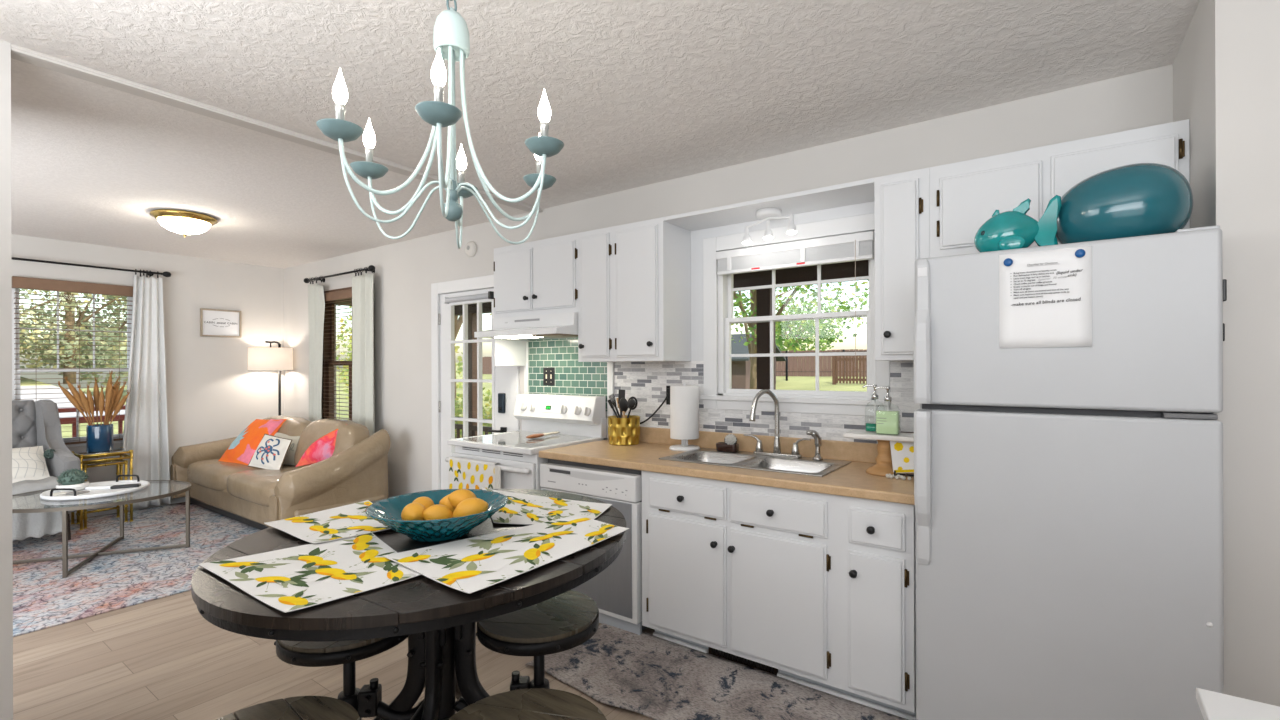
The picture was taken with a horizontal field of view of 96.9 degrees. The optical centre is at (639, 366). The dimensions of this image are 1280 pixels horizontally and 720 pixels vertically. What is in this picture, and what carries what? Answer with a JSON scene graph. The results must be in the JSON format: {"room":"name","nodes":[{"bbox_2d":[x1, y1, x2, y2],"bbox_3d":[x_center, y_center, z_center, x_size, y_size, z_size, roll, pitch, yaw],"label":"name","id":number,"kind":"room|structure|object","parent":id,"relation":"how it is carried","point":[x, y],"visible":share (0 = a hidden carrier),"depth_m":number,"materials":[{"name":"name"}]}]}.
{"room":"kitchen","nodes":[
{"label":"kitchen","id":0,"kind":"room"},
{"bbox_2d":[0,40,12,719],"bbox_3d":[-3.362,0.122,0.650,0.120,2.590,3.552,0,0,35],"label":"wall","id":1,"kind":"structure","parent":0,"point":[6,546],"depth_m":2.05,"materials":[{"name":"beige paint"}]},
{"bbox_2d":[11,44,542,212],"bbox_3d":[-1.555,-1.168,3.190,0.120,0.024,2.688,0,0,35],"label":"trim","id":2,"kind":"structure","parent":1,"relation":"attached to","point":[26,55],"depth_m":2.55,"materials":[{"name":"paint"}]},
{"bbox_2d":[11,234,283,505],"bbox_3d":[-6.105,0.131,4.287,0.160,2.590,6.290,0,0,35],"label":"wall","id":3,"kind":"structure","parent":0,"point":[212,394],"depth_m":6.07,"materials":[{"name":"beige paint"}]},
{"bbox_2d":[12,288,132,446],"bbox_3d":[-5.304,-0.011,5.350,0.150,1.510,0.910,0,0,35],"label":"window","id":4,"kind":"structure","parent":3,"relation":"in","point":[16,369],"depth_m":5.26,"materials":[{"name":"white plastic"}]},
{"bbox_2d":[12,276,132,444],"bbox_3d":[-5.245,-0.037,5.300,0.060,1.509,0.842,0,0,35],"label":"window blind","id":5,"kind":"object","parent":4,"relation":"attached to","point":[17,282],"visible":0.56,"depth_m":5.27,"materials":[{"name":"brown wood"}]},
{"bbox_2d":[12,257,170,277],"bbox_3d":[-5.571,-0.931,4.796,0.124,0.078,2.543,0,0,35],"label":"curtain rod","id":6,"kind":"object","parent":3,"relation":"attached to","point":[148,273],"visible":1,"depth_m":5.39,"materials":[{"name":"black metal"}]},
{"bbox_2d":[115,274,170,511],"bbox_3d":[-4.926,0.241,5.610,0.118,2.292,0.415,0,0,35],"label":"curtain","id":7,"kind":"object","parent":6,"relation":"hanging from","point":[145,432],"visible":0.9,"depth_m":5.63,"materials":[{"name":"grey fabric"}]},
{"bbox_2d":[200,308,241,337],"bbox_3d":[-4.604,-0.478,6.234,0.026,0.302,0.380,0,0,35],"label":"wall sign","id":8,"kind":"object","parent":3,"relation":"attached to","point":[213,322],"visible":1,"depth_m":6.23,"materials":[{"name":"paper"}]},
{"bbox_2d":[13,502,708,719],"bbox_3d":[-1.766,1.471,1.288,10.780,0.120,6.440,0,0,35],"label":"floor","id":9,"kind":"structure","parent":0,"point":[157,659],"depth_m":2.63,"materials":[{"name":"brown wood"}]},
{"bbox_2d":[12,502,260,636],"bbox_3d":[-4.433,1.415,3.853,2.900,0.010,3.520,0,0,35],"label":"living room rug","id":10,"kind":"object","parent":9,"relation":"on","point":[42,599],"visible":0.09,"depth_m":4.07,"materials":[{"name":"carpet"}]},
{"bbox_2d":[12,399,80,539],"bbox_3d":[-5.139,0.848,4.523,0.855,1.125,0.790,0,0,29],"label":"armchair","id":11,"kind":"object","parent":10,"relation":"on","point":[37,423],"visible":0.35,"depth_m":4.83,"materials":[{"name":"grey fabric"}]},
{"bbox_2d":[12,476,61,540],"bbox_3d":[-4.812,1.102,4.325,0.295,0.425,0.547,0,0,35],"label":"throw blanket","id":12,"kind":"object","parent":11,"relation":"on","point":[24,525],"visible":0.71,"depth_m":4.35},
{"bbox_2d":[12,446,55,482],"bbox_3d":[-4.947,0.781,4.493,0.261,0.263,0.503,0,0,24],"label":"cushion","id":13,"kind":"object","parent":12,"relation":"on","point":[28,463],"visible":0.85,"depth_m":4.52,"materials":[{"name":"beige fabric"}]},
{"bbox_2d":[12,480,190,577],"bbox_3d":[-4.034,1.172,4.207,1.027,0.469,1.065,0,0,35],"label":"coffee table","id":14,"kind":"object","parent":10,"relation":"on","point":[65,572],"visible":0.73,"depth_m":4.13,"materials":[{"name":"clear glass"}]},
{"bbox_2d":[40,475,149,499],"bbox_3d":[-4.080,0.898,4.264,0.596,0.080,0.596,0,0,35],"label":"round tray","id":15,"kind":"object","parent":14,"relation":"on","point":[97,493],"visible":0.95,"depth_m":4.17,"materials":[{"name":"white wood"}]},
{"bbox_2d":[56,468,88,491],"bbox_3d":[-4.254,0.844,4.253,0.180,0.163,0.179,0,0,35],"label":"succulent pot","id":16,"kind":"object","parent":15,"relation":"on","point":[75,479],"visible":0.98,"depth_m":4.21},
{"bbox_2d":[71,447,132,529],"bbox_3d":[-4.870,1.088,5.135,0.352,0.658,0.362,0,0,35],"label":"side table","id":17,"kind":"object","parent":10,"relation":"on","point":[120,451],"visible":0.65,"depth_m":5.10,"materials":[{"name":"gold metal"}]},
{"bbox_2d":[86,424,113,451],"bbox_3d":[-4.872,0.641,5.117,0.177,0.238,0.179,0,0,35],"label":"vase","id":18,"kind":"object","parent":17,"relation":"on","point":[99,438],"visible":0.98,"depth_m":5.05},
{"bbox_2d":[58,370,129,425],"bbox_3d":[-4.868,0.379,5.077,0.183,0.692,0.466,0,0,35],"label":"dried grasses","id":19,"kind":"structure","parent":18,"relation":"in","point":[113,395],"depth_m":5.09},
{"bbox_2d":[73,447,128,454],"bbox_3d":[-4.872,0.765,5.135,0.320,0.009,0.330,0,0,35],"label":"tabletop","id":20,"kind":"object","parent":17,"relation":"on","point":[120,450],"depth_m":5.07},
{"bbox_2d":[170,415,390,529],"bbox_3d":[-3.515,0.949,5.408,2.694,0.913,0.881,0,0,35],"label":"sofa","id":21,"kind":"object","parent":10,"relation":"on","point":[356,471],"visible":0.68,"depth_m":4.94,"materials":[{"name":"beige leather"}]},
{"bbox_2d":[187,458,283,490],"bbox_3d":[-4.044,1.059,5.678,1.015,0.250,0.615,0,0,35],"label":"seat cushion","id":22,"kind":"object","parent":21,"relation":"on","point":[204,474],"depth_m":5.40,"materials":[{"name":"beige leather"}]},
{"bbox_2d":[218,419,286,464],"bbox_3d":[-3.870,0.743,5.674,0.522,0.431,0.365,0,0,25],"label":"throw pillow","id":23,"kind":"object","parent":21,"relation":"on","point":[242,449],"visible":0.86,"depth_m":5.59,"materials":[{"name":"orange fabric"}]},
{"bbox_2d":[226,465,298,506],"bbox_3d":[-3.205,1.056,5.080,1.065,0.250,0.615,0,0,35],"label":"seat cushion","id":24,"kind":"object","parent":21,"relation":"on","point":[251,487],"depth_m":4.86,"materials":[{"name":"beige leather"}]},
{"bbox_2d":[248,434,291,469],"bbox_3d":[-3.423,0.801,5.268,0.410,0.326,0.197,0,0,19],"label":"throw pillow","id":25,"kind":"object","parent":21,"relation":"on","point":[271,452],"visible":0.99,"depth_m":5.22,"materials":[{"name":"beige fabric"}]},
{"bbox_2d":[264,415,311,464],"bbox_3d":[-3.711,0.746,5.832,1.140,0.465,0.332,0,0,35],"label":"cushion","id":26,"kind":"object","parent":21,"relation":"on","point":[293,426],"depth_m":5.62,"materials":[{"name":"beige leather"}]},
{"bbox_2d":[295,424,346,466],"bbox_3d":[-2.833,0.697,5.046,0.396,0.364,0.166,0,0,0],"label":"throw pillow","id":27,"kind":"object","parent":21,"relation":"on","point":[323,448],"visible":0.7,"depth_m":4.98,"materials":[{"name":"pink fabric"}]},
{"bbox_2d":[294,418,369,467],"bbox_3d":[-2.894,0.733,5.255,0.980,0.485,0.337,0,0,35],"label":"cushion","id":28,"kind":"object","parent":21,"relation":"on","point":[348,435],"depth_m":5.16,"materials":[{"name":"beige leather"}]},
{"bbox_2d":[248,341,292,415],"bbox_3d":[-4.181,0.563,6.423,0.431,1.711,0.431,0,0,35],"label":"floor lamp","id":29,"kind":"object","parent":9,"relation":"on","point":[279,359],"visible":0.75,"depth_m":6.27,"materials":[{"name":"fabric"}]},
{"bbox_2d":[191,489,626,719],"bbox_3d":[-0.593,0.950,1.699,1.088,0.915,1.195,0,0,35],"label":"dining table","id":30,"kind":"object","parent":9,"relation":"on","point":[440,620],"visible":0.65,"depth_m":1.29,"materials":[{"name":"brown wood"}]},
{"bbox_2d":[199,533,420,612],"bbox_3d":[-0.767,0.488,1.407,0.515,0.008,0.392,0,0,35],"label":"placemat","id":31,"kind":"object","parent":30,"relation":"on","point":[285,580],"visible":0.98,"depth_m":1.35,"materials":[{"name":"white fabric"}]},
{"bbox_2d":[216,696,423,719],"bbox_3d":[-0.750,0.905,1.289,0.364,0.325,0.738,0,0,-3],"label":"stool","id":32,"kind":"object","parent":30,"relation":"attached to","point":[299,707],"visible":0.93,"depth_m":1.23,"materials":[{"name":"brown wood"}]},
{"bbox_2d":[264,500,390,542],"bbox_3d":[-0.916,0.484,1.781,0.408,0.008,0.352,0,0,35],"label":"placemat","id":33,"kind":"object","parent":30,"relation":"on","point":[350,520],"visible":0.72,"depth_m":1.74,"materials":[{"name":"white fabric"}]},
{"bbox_2d":[274,634,423,719],"bbox_3d":[-0.857,0.925,1.672,0.366,0.365,0.364,0,0,35],"label":"stool","id":34,"kind":"object","parent":30,"relation":"attached to","point":[367,701],"visible":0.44,"depth_m":1.55,"materials":[{"name":"brown wood"}]},
{"bbox_2d":[365,489,508,541],"bbox_3d":[-0.587,0.445,1.663,0.394,0.092,0.394,0,0,35],"label":"fruit bowl","id":35,"kind":"object","parent":30,"relation":"on","point":[388,511],"visible":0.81,"depth_m":1.59,"materials":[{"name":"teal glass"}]},
{"bbox_2d":[423,504,452,519],"bbox_3d":[-0.580,0.429,1.631,0.072,0.067,0.076,0,0,16],"label":"lemon","id":36,"kind":"object","parent":35,"relation":"in","point":[438,511],"visible":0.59,"depth_m":1.61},
{"bbox_2d":[452,498,487,517],"bbox_3d":[-0.493,0.419,1.649,0.081,0.075,0.086,0,0,35],"label":"lemon","id":37,"kind":"object","parent":35,"relation":"in","point":[469,506],"visible":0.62,"depth_m":1.62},
{"bbox_2d":[383,514,628,593],"bbox_3d":[-0.337,0.480,1.552,0.381,0.009,0.610,0,0,35],"label":"placemat","id":38,"kind":"object","parent":30,"relation":"on","point":[469,565],"visible":1,"depth_m":1.47,"materials":[{"name":"white fabric"}]},
{"bbox_2d":[444,688,606,719],"bbox_3d":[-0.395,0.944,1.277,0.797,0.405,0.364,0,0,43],"label":"stool","id":39,"kind":"object","parent":30,"relation":"attached to","point":[530,703],"visible":1,"depth_m":1.23,"materials":[{"name":"brown wood"}]},
{"bbox_2d":[453,590,598,711],"bbox_3d":[-0.315,0.924,1.729,0.384,0.365,0.364,0,0,35],"label":"stool","id":40,"kind":"object","parent":30,"relation":"attached to","point":[565,621],"visible":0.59,"depth_m":1.64,"materials":[{"name":"brown wood"}]},
{"bbox_2d":[482,488,611,524],"bbox_3d":[-0.427,0.486,1.950,0.653,0.009,0.369,0,0,27],"label":"placemat","id":41,"kind":"object","parent":30,"relation":"on","point":[520,508],"visible":0.8,"depth_m":1.93,"materials":[{"name":"white fabric"}]},
{"bbox_2d":[445,394,606,489],"bbox_3d":[-0.754,0.790,3.791,0.787,1.175,0.739,0,0,35],"label":"electric range","id":42,"kind":"object","parent":9,"relation":"on","point":[579,419],"visible":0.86,"depth_m":3.79,"materials":[{"name":"white metal"}]},
{"bbox_2d":[448,456,499,488],"bbox_3d":[-1.049,0.769,3.563,0.450,0.374,0.051,0,0,35],"label":"dish towel","id":43,"kind":"object","parent":42,"relation":"hanging from","point":[464,473],"visible":0.52,"depth_m":3.55,"materials":[{"name":"white fabric"}]},
{"bbox_2d":[455,431,591,447],"bbox_3d":[-0.760,0.493,3.783,0.715,0.028,0.615,0,0,35],"label":"glass cooktop","id":44,"kind":"object","parent":42,"relation":"in","point":[515,439],"depth_m":3.75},
{"bbox_2d":[540,459,646,634],"bbox_3d":[-0.124,0.970,3.366,0.693,0.861,0.628,0,0,35],"label":"dishwasher","id":45,"kind":"object","parent":9,"relation":"on","point":[616,591],"visible":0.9,"depth_m":3.00,"materials":[{"name":"white metal"}]},
{"bbox_2d":[526,623,908,719],"bbox_3d":[0.298,1.393,2.409,1.651,0.016,0.612,0,0,35],"label":"kitchen rug","id":46,"kind":"object","parent":9,"relation":"on","point":[646,674],"visible":0.95,"depth_m":2.48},
{"bbox_2d":[641,470,915,715],"bbox_3d":[0.707,0.965,2.800,1.285,0.868,0.702,0,0,35],"label":"base cabinet","id":47,"kind":"object","parent":9,"relation":"on","point":[819,589],"visible":0.91,"depth_m":2.45,"materials":[{"name":"white paint"}]},
{"bbox_2d":[539,427,914,504],"bbox_3d":[0.425,0.459,3.005,2.030,0.139,0.674,0,0,35],"label":"countertop","id":48,"kind":"structure","parent":47,"relation":"on","point":[852,479],"depth_m":2.88,"materials":[{"name":"beige laminate"}]},
{"bbox_2d":[608,415,639,445],"bbox_3d":[-0.102,0.403,3.618,0.210,0.172,0.210,0,0,35],"label":"utensil crock","id":49,"kind":"object","parent":48,"relation":"on","point":[625,431],"visible":0.99,"depth_m":3.53,"materials":[{"name":"gold metal"}]},
{"bbox_2d":[669,383,699,451],"bbox_3d":[0.264,0.292,3.356,0.184,0.395,0.183,0,0,35],"label":"paper towel holder","id":50,"kind":"object","parent":48,"relation":"on","point":[684,399],"visible":1,"depth_m":3.28,"materials":[{"name":"paper"}]},
{"bbox_2d":[659,448,851,476],"bbox_3d":[0.588,0.567,2.944,0.865,0.172,0.475,0,0,35],"label":"sink","id":51,"kind":"object","parent":48,"relation":"in","point":[807,466],"visible":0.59,"depth_m":2.96,"materials":[{"name":"silver metal"}]},
{"bbox_2d":[669,450,757,464],"bbox_3d":[0.395,0.568,3.036,0.387,0.172,0.354,0,0,35],"label":"basin","id":52,"kind":"object","parent":51,"relation":"in","point":[701,456],"depth_m":3.16,"materials":[{"name":"silver metal"}]},
{"bbox_2d":[738,456,837,473],"bbox_3d":[0.731,0.567,2.797,0.406,0.172,0.354,0,0,35],"label":"basin","id":53,"kind":"object","parent":51,"relation":"in","point":[803,466],"depth_m":2.92,"materials":[{"name":"silver metal"}]},
{"bbox_2d":[744,389,810,458],"bbox_3d":[0.731,0.300,3.046,0.342,0.363,0.176,0,0,10],"label":"faucet","id":54,"kind":"object","parent":48,"relation":"on","point":[795,453],"visible":1,"depth_m":3.04,"materials":[{"name":"silver metal"}]},
{"bbox_2d":[843,430,913,476],"bbox_3d":[1.119,0.395,2.587,0.330,0.182,0.170,0,0,35],"label":"stand","id":55,"kind":"object","parent":48,"relation":"on","point":[884,466],"visible":0.7,"depth_m":2.55,"materials":[{"name":"brown wood"}]},
{"bbox_2d":[843,430,913,441],"bbox_3d":[1.119,0.315,2.587,0.330,0.022,0.170,0,0,35],"label":"tray","id":56,"kind":"object","parent":55,"relation":"on","point":[859,434],"depth_m":2.55,"materials":[{"name":"white stone"}]},
{"bbox_2d":[874,386,900,434],"bbox_3d":[1.114,0.195,2.553,0.103,0.215,0.061,0,0,35],"label":"soap bottle","id":57,"kind":"object","parent":55,"relation":"on","point":[887,422],"visible":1,"depth_m":2.53,"materials":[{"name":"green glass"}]},
{"bbox_2d":[890,434,913,475],"bbox_3d":[1.171,0.389,2.497,0.142,0.190,0.096,0,0,35],"label":"card","id":58,"kind":"object","parent":48,"relation":"on","point":[902,453],"visible":0.7,"depth_m":2.50,"materials":[{"name":"white paper"}]},
{"bbox_2d":[894,442,913,472],"bbox_3d":[1.176,0.403,2.491,0.115,0.133,0.024,0,0,35],"label":"print","id":59,"kind":"object","parent":58,"relation":"on","point":[903,451],"depth_m":2.50},
{"bbox_2d":[709,647,777,674],"bbox_3d":[0.482,1.368,2.675,0.350,0.062,0.020,0,0,35],"label":"floor register","id":60,"kind":"object","parent":47,"relation":"attached to","point":[725,655],"visible":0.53,"depth_m":2.67,"materials":[{"name":"brown metal"}]},
{"bbox_2d":[653,632,915,719],"bbox_3d":[0.582,1.392,2.591,1.250,0.026,0.024,0,0,35],"label":"trim","id":61,"kind":"structure","parent":47,"relation":"attached to","point":[799,681],"depth_m":2.43,"materials":[{"name":"white paint"}]},
{"bbox_2d":[914,225,1226,719],"bbox_3d":[1.500,0.499,2.070,0.780,1.780,0.850,0,0,35],"label":"refrigerator","id":62,"kind":"object","parent":9,"relation":"on","point":[1068,500],"visible":1,"depth_m":1.73,"materials":[{"name":"metal"}]},
{"bbox_2d":[974,195,1061,251],"bbox_3d":[1.258,-0.460,1.896,0.245,0.193,0.136,0,0,35],"label":"fish","id":63,"kind":"object","parent":62,"relation":"on","point":[1014,229],"visible":0.77,"depth_m":1.85},
{"bbox_2d":[999,246,1091,347],"bbox_3d":[1.262,-0.212,1.772,0.236,0.303,0.005,0,0,35],"label":"paper note","id":64,"kind":"object","parent":62,"relation":"attached to","point":[1045,297],"visible":1,"depth_m":1.77,"materials":[{"name":"white"}]},
{"bbox_2d":[1056,163,1192,243],"bbox_3d":[1.522,-0.504,1.806,0.344,0.258,0.280,0,0,35],"label":"vase","id":65,"kind":"object","parent":62,"relation":"on","point":[1137,199],"visible":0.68,"depth_m":1.70,"materials":[{"name":"ceramic"}]},
{"bbox_2d":[1196,688,1279,719],"bbox_3d":[1.211,1.021,0.690,0.715,0.760,0.645,0,0,35],"label":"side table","id":66,"kind":"object","parent":9,"relation":"on","point":[1213,705],"visible":1,"depth_m":1.07,"materials":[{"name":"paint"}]},
{"bbox_2d":[0,0,1199,268],"bbox_3d":[-1.776,-1.239,1.288,10.780,0.120,6.440,0,0,35],"label":"ceiling","id":67,"kind":"structure","parent":0,"point":[639,93],"depth_m":2.42,"materials":[{"name":"paint"}]},
{"bbox_2d":[150,209,217,236],"bbox_3d":[-3.528,-1.088,4.393,0.410,0.170,0.410,0,0,35],"label":"flush ceiling light","id":68,"kind":"object","parent":67,"relation":"attached to","point":[184,222],"visible":1,"depth_m":4.29,"materials":[{"name":"glass"}]},
{"bbox_2d":[316,0,563,248],"bbox_3d":[-0.493,-0.765,1.486,0.607,0.836,0.621,0,0,35],"label":"chandelier","id":69,"kind":"object","parent":67,"relation":"hanging from","point":[451,39],"visible":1,"depth_m":1.45,"materials":[{"name":"white metal"}]},
{"bbox_2d":[336,260,868,315],"bbox_3d":[0.153,-0.956,5.386,12.600,0.280,2.548,0,0,35],"label":"ceiling","id":70,"kind":"structure","parent":0,"point":[844,269],"depth_m":5.62,"materials":[{"name":"brown wood"}]},
{"bbox_2d":[284,64,1172,497],"bbox_3d":[0.029,0.110,3.812,10.780,2.590,0.160,0,0,35],"label":"wall","id":71,"kind":"structure","parent":0,"point":[405,271],"depth_m":3.82,"materials":[{"name":"beige paint"}]},
{"bbox_2d":[304,265,374,283],"bbox_3d":[-3.095,-0.936,5.860,1.386,0.078,0.129,0,0,35],"label":"curtain rod","id":72,"kind":"object","parent":71,"relation":"attached to","point":[371,268],"visible":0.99,"depth_m":5.75,"materials":[{"name":"black metal"}]},
{"bbox_2d":[308,283,324,421],"bbox_3d":[-3.495,0.112,6.105,0.343,2.020,0.062,0,0,38],"label":"curtain","id":73,"kind":"object","parent":72,"relation":"hanging from","point":[316,301],"visible":0.77,"depth_m":6.11,"materials":[{"name":"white fabric"}]},
{"bbox_2d":[352,272,374,435],"bbox_3d":[-2.729,0.105,5.563,0.477,2.028,0.065,0,0,35],"label":"curtain","id":74,"kind":"object","parent":72,"relation":"hanging from","point":[363,411],"visible":0.77,"depth_m":5.54,"materials":[{"name":"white fabric"}]},
{"bbox_2d":[322,287,374,419],"bbox_3d":[-3.056,-0.064,5.979,1.140,1.520,0.134,0,0,35],"label":"window","id":75,"kind":"structure","parent":71,"relation":"in","point":[328,358],"depth_m":6.23,"materials":[{"name":"brown wood"}]},
{"bbox_2d":[322,289,351,418],"bbox_3d":[-3.110,-0.082,5.904,1.000,1.415,0.048,0,0,35],"label":"window blind","id":76,"kind":"object","parent":75,"relation":"attached to","point":[343,294],"visible":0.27,"depth_m":5.92,"materials":[{"name":"brown wood"}]},
{"bbox_2d":[445,293,487,302],"bbox_3d":[-1.438,-0.575,4.737,0.590,0.044,0.044,0,0,35],"label":"rolled blind","id":77,"kind":"object","parent":71,"relation":"attached to","point":[462,297],"depth_m":4.74,"materials":[{"name":"grey fabric"}]},
{"bbox_2d":[431,275,519,489],"bbox_3d":[-1.364,0.335,4.754,1.115,2.151,0.205,0,0,35],"label":"door","id":78,"kind":"structure","parent":71,"relation":"in","point":[505,381],"depth_m":4.84,"materials":[{"name":"white paint"}]},
{"bbox_2d":[494,233,577,365],"bbox_3d":[-0.647,-0.431,3.969,0.810,0.847,0.368,0,0,35],"label":"upper cabinet","id":79,"kind":"object","parent":71,"relation":"attached to","point":[539,277],"visible":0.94,"depth_m":3.85,"materials":[{"name":"white paint"}]},
{"bbox_2d":[474,312,577,339],"bbox_3d":[-0.682,-0.272,3.907,0.783,0.150,0.510,0,0,35],"label":"range hood","id":80,"kind":"object","parent":79,"relation":"attached to","point":[558,325],"visible":0.84,"depth_m":3.74,"materials":[{"name":"white metal"}]},
{"bbox_2d":[528,338,606,410],"bbox_3d":[-0.532,-0.033,4.106,0.775,0.680,0.012,0,0,35],"label":"tile backsplash","id":81,"kind":"structure","parent":71,"relation":"attached to","point":[572,377],"depth_m":4.11,"materials":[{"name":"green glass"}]},
{"bbox_2d":[578,217,690,361],"bbox_3d":[-0.053,-0.445,3.545,0.650,0.824,0.368,0,0,35],"label":"upper cabinet","id":82,"kind":"object","parent":71,"relation":"attached to","point":[634,279],"visible":1,"depth_m":3.39,"materials":[{"name":"white paint"}]},
{"bbox_2d":[614,361,919,442],"bbox_3d":[0.965,0.176,3.040,2.790,0.428,0.010,0,0,35],"label":"backsplash","id":83,"kind":"structure","parent":71,"relation":"attached to","point":[647,382],"depth_m":3.33,"materials":[{"name":"tile"}]},
{"bbox_2d":[663,178,873,230],"bbox_3d":[0.691,-0.848,3.042,1.147,0.022,0.320,0,0,35],"label":"board","id":84,"kind":"object","parent":71,"relation":"attached to","point":[861,191],"visible":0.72,"depth_m":2.96,"materials":[{"name":"white paint"}]},
{"bbox_2d":[742,208,796,244],"bbox_3d":[0.692,-0.758,3.049,0.324,0.159,0.132,0,0,35],"label":"ceiling light","id":85,"kind":"object","parent":84,"relation":"attached to","point":[765,214],"visible":1,"depth_m":3.02,"materials":[{"name":"white paint"}]},
{"bbox_2d":[691,201,873,360],"bbox_3d":[0.784,-0.304,3.169,1.147,1.112,0.008,0,0,35],"label":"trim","id":86,"kind":"structure","parent":71,"relation":"attached to","point":[697,236],"depth_m":3.44,"materials":[{"name":"white paint"}]},
{"bbox_2d":[700,213,889,415],"bbox_3d":[0.843,-0.263,3.188,1.072,1.030,0.150,0,0,35],"label":"window","id":87,"kind":"structure","parent":71,"relation":"in","point":[719,393],"depth_m":3.19,"materials":[{"name":"white paint"}]},
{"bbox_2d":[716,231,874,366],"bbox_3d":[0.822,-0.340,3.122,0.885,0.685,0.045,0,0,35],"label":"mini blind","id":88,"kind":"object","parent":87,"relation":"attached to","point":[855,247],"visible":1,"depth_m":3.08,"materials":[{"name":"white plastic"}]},
{"bbox_2d":[874,168,929,360],"bbox_3d":[1.238,-0.445,2.624,0.226,0.832,0.368,0,0,35],"label":"upper cabinet","id":89,"kind":"object","parent":71,"relation":"attached to","point":[901,200],"visible":0.74,"depth_m":2.50,"materials":[{"name":"white paint"}]},
{"bbox_2d":[929,119,1189,257],"bbox_3d":[1.670,-0.664,2.334,0.816,0.397,0.338,0,0,35],"label":"upper cabinet","id":90,"kind":"object","parent":71,"relation":"attached to","point":[964,195],"visible":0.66,"depth_m":2.23,"materials":[{"name":"white paint"}]},
{"bbox_2d":[1173,0,1279,706],"bbox_3d":[3.054,0.099,1.169,2.785,2.590,0.730,0,0,35],"label":"wall","id":91,"kind":"structure","parent":0,"point":[1226,64],"depth_m":1.65,"materials":[{"name":"beige paint"}]},
{"bbox_3d":[-1.926,1.592,2.329,12.450,0.240,9.550,0,0,36],"label":"floor","id":92,"kind":"structure","parent":0,"visible":0},
{"bbox_2d":[468,313,476,436],"bbox_3d":[-2.520,0.334,8.554,0.150,2.280,0.150,0,0,35],"label":"porch post","id":93,"kind":"object","parent":92,"relation":"on","point":[472,317],"visible":0.33,"depth_m":8.48,"materials":[{"name":"brown wood"}]},
{"bbox_2d":[756,288,775,389],"bbox_3d":[1.298,0.321,5.831,0.150,2.280,0.150,0,0,35],"label":"porch post","id":94,"kind":"object","parent":92,"relation":"on","point":[763,296],"visible":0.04,"depth_m":5.77,"materials":[{"name":"brown wood"}]},
{"bbox_3d":[-7.039,0.900,5.539,0.120,1.180,0.118,0,0,36],"label":"railing post","id":95,"kind":"object","parent":92,"relation":"on","visible":0},
{"bbox_2d":[58,405,125,436],"bbox_3d":[-6.673,0.905,6.052,0.100,0.878,5.100,0,0,35],"label":"porch railing","id":96,"kind":"object","parent":95,"relation":"attached to","point":[68,420],"visible":0.03,"depth_m":6.45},
{"label":"outside","id":97,"kind":"structure","parent":0,"visible":0},
{"bbox_2d":[69,356,866,435],"bbox_3d":[10.892,0.090,32.490,100.000,3.394,54.450,0,0,35],"label":"ground","id":98,"kind":"structure","parent":97,"point":[794,382],"depth_m":24.14,"materials":[{"name":"green plant"}]},
{"bbox_2d":[19,289,127,386],"bbox_3d":[-28.945,-4.224,28.251,7.748,10.654,8.234,0,0,33],"label":"tree","id":99,"kind":"object","parent":98,"relation":"on","point":[27,343],"visible":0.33,"depth_m":28.05,"materials":[{"name":"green plant"}]},
{"bbox_2d":[51,295,126,367],"bbox_3d":[-29.047,-4.657,32.779,6.831,10.820,8.340,0,0,31],"label":"tree","id":100,"kind":"object","parent":98,"relation":"on","point":[110,297],"visible":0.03,"depth_m":31.88,"materials":[{"name":"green plant"}]},
{"bbox_2d":[336,306,462,404],"bbox_3d":[-7.193,-0.528,16.900,3.406,4.902,8.303,0,0,-29],"label":"shrub","id":101,"kind":"object","parent":98,"relation":"on","point":[459,358],"visible":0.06,"depth_m":15.72,"materials":[{"name":"green plant"}]},
{"bbox_2d":[455,387,491,438],"bbox_3d":[-2.578,1.123,10.569,3.115,1.469,1.458,0,0,45],"label":"shrub","id":102,"kind":"object","parent":98,"relation":"on","point":[457,411],"visible":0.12,"depth_m":10.71,"materials":[{"name":"green plant"}]},
{"bbox_2d":[482,349,866,376],"bbox_3d":[5.537,-0.166,29.258,43.035,1.270,0.070,0,0,35],"label":"fence","id":103,"kind":"object","parent":98,"relation":"on","point":[806,364],"visible":0.11,"depth_m":27.42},
{"bbox_2d":[731,334,785,388],"bbox_3d":[3.163,-0.221,24.152,4.900,2.269,3.800,0,0,35],"label":"house","id":104,"kind":"structure","parent":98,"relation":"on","point":[740,366],"depth_m":21.93,"materials":[{"name":"grey"}]},
{"bbox_2d":[731,280,868,388],"bbox_3d":[2.054,-2.124,11.169,6.120,7.460,9.266,0,0,-33],"label":"tree","id":105,"kind":"object","parent":98,"relation":"on","point":[751,342],"visible":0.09,"depth_m":10.92,"materials":[{"name":"green plant"}]},
{"bbox_2d":[775,296,844,368],"bbox_3d":[8.901,-1.963,32.985,6.018,4.431,6.002,0,0,20],"label":"tree","id":106,"kind":"object","parent":98,"relation":"on","point":[790,346],"visible":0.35,"depth_m":32.43,"materials":[{"name":"green plant"}]},
{"bbox_2d":[832,355,866,384],"bbox_3d":[8.329,0.083,22.311,1.470,1.250,0.120,0,0,35],"label":"gate","id":107,"kind":"object","parent":98,"relation":"on","point":[835,359],"visible":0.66,"depth_m":22.38,"materials":[{"name":"brown wood"}]},
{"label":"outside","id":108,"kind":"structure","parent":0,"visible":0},
{"bbox_2d":[20,376,124,437],"bbox_3d":[-38.147,0.988,6.055,50.850,2.100,45.550,0,0,35],"label":"ground","id":109,"kind":"structure","parent":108,"point":[23,381],"depth_m":14.53,"materials":[{"name":"green plant"}]},
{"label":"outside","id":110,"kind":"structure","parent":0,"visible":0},
{"bbox_2d":[20,385,124,417],"bbox_3d":[-34.030,1.171,3.087,15.000,0.615,45.500,0,0,35],"label":"road","id":111,"kind":"structure","parent":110,"point":[33,392],"depth_m":21.09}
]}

